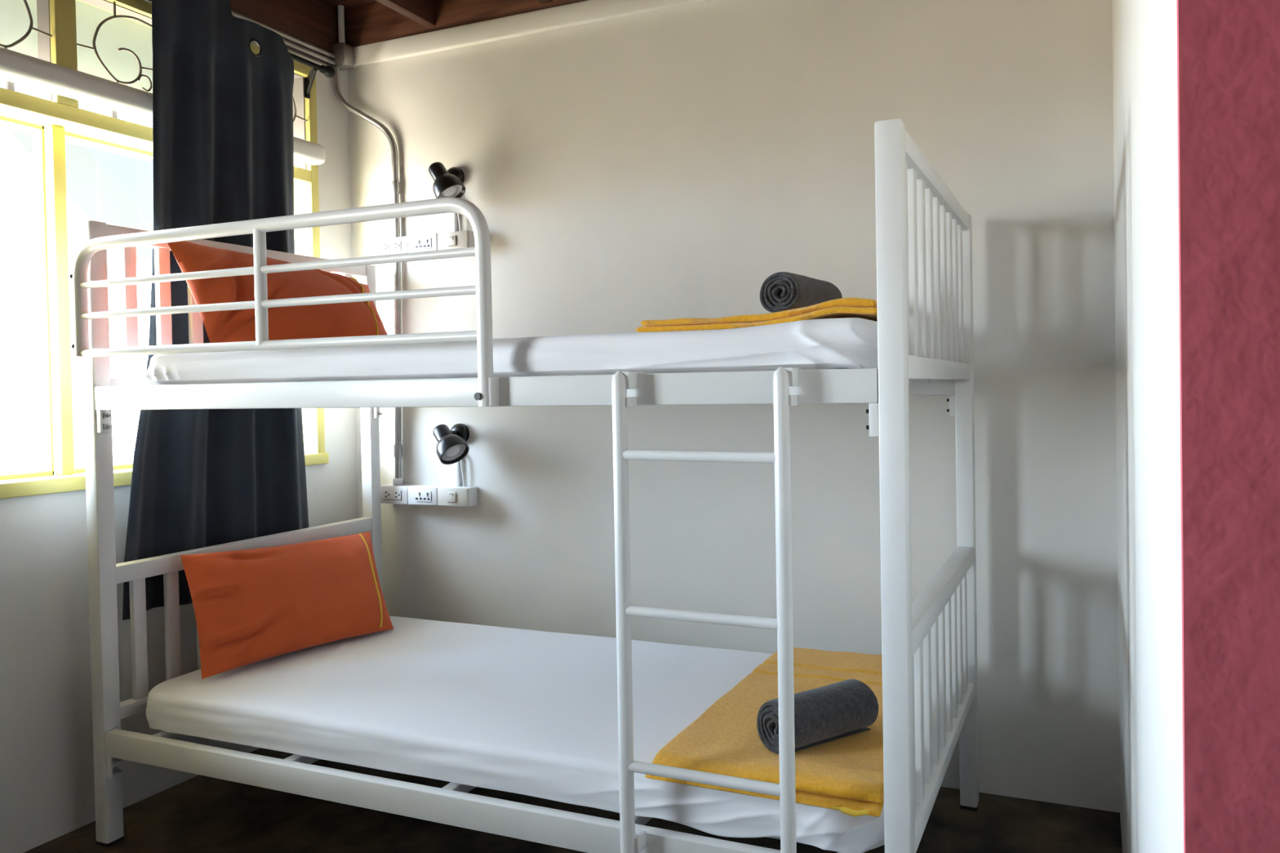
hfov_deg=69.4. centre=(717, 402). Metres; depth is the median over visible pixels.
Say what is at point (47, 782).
wall
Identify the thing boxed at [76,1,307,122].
grille
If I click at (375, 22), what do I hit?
board
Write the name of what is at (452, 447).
wall lamp
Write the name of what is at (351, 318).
pillow
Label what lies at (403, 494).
box
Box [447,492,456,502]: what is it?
rocker switch
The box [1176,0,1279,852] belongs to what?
wall partition
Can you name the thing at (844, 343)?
mattress
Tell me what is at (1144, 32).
wall
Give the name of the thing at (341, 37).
conduit
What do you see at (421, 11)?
joist
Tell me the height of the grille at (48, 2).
0.279 m
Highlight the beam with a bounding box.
[353,0,711,67]
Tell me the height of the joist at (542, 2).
0.121 m
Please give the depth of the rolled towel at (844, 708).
1.75 m
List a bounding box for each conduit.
[231,9,334,58]
[282,38,335,65]
[287,47,335,70]
[333,65,403,484]
[337,4,345,43]
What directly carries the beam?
attached to the wall at (621, 172)
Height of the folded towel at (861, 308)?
0.049 m
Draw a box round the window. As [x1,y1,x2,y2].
[0,0,328,498]
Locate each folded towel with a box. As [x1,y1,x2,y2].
[635,297,877,332]
[644,647,884,817]
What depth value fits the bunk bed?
1.94 m
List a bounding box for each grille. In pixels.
[0,0,52,48]
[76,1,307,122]
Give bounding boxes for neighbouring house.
[0,82,153,264]
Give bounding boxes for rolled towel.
[756,679,878,754]
[760,271,842,312]
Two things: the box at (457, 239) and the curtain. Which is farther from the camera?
the box at (457, 239)
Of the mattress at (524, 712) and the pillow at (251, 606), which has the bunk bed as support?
the mattress at (524, 712)
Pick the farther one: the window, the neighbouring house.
the neighbouring house
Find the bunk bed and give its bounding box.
[66,118,978,852]
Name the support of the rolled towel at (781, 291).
on the folded towel at (861, 308)
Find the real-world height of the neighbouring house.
4.900 m
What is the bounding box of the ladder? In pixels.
[611,366,803,852]
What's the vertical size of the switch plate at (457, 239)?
0.060 m
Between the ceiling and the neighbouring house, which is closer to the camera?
the ceiling
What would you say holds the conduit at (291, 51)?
attached to the wall at (47, 782)
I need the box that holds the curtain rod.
[144,0,334,98]
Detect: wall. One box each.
[0,38,358,852]
[347,0,1119,813]
[1111,0,1183,852]
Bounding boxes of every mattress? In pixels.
[145,317,915,384]
[145,616,884,852]
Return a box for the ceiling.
[324,0,377,8]
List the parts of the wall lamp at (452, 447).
lamp shade, bulb, cord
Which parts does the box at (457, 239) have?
socket plate, socket plate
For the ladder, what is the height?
1.133 m
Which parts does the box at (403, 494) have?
socket plate, socket plate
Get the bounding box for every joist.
[375,0,435,27]
[536,0,552,4]
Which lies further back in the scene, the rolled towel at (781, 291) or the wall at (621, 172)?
the wall at (621, 172)
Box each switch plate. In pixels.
[437,230,468,250]
[437,487,468,506]
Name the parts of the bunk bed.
post, rail, rail, rail, rail, guard rail, post, rail, rail, mount plate, post, rail, rail, rail, rail, rail, post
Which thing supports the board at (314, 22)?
on the wall at (47, 782)
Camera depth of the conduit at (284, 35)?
2.98 m
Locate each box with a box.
[331,42,354,71]
[378,230,475,255]
[380,484,478,506]
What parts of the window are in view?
sash, frosted pane, sash, sill, frame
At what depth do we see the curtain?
2.65 m
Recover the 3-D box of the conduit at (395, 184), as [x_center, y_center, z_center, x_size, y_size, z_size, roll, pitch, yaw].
[-1.196,-0.437,3.162,0.231,1.441,0.032,-1,1,9]
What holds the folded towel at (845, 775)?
on the mattress at (524, 712)
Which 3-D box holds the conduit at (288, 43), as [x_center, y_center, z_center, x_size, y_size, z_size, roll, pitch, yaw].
[-1.819,-1.136,1.922,0.019,0.018,2.655,-1,1,22]
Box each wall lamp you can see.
[428,161,466,231]
[433,423,469,486]
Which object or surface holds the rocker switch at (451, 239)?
attached to the box at (457, 239)
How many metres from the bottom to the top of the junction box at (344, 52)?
0.078 m
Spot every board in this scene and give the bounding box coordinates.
[229,0,338,52]
[344,0,587,47]
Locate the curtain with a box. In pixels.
[122,0,308,620]
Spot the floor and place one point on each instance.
(199, 814)
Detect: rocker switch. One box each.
[447,235,456,245]
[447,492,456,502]
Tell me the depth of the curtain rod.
3.01 m
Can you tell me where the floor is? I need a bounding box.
[23,747,1122,852]
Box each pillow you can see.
[167,240,387,342]
[180,531,393,679]
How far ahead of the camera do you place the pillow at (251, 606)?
2.51 m
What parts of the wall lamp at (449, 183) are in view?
lamp shade, bulb, cord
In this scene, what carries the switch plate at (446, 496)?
attached to the box at (403, 494)
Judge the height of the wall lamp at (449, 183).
0.222 m

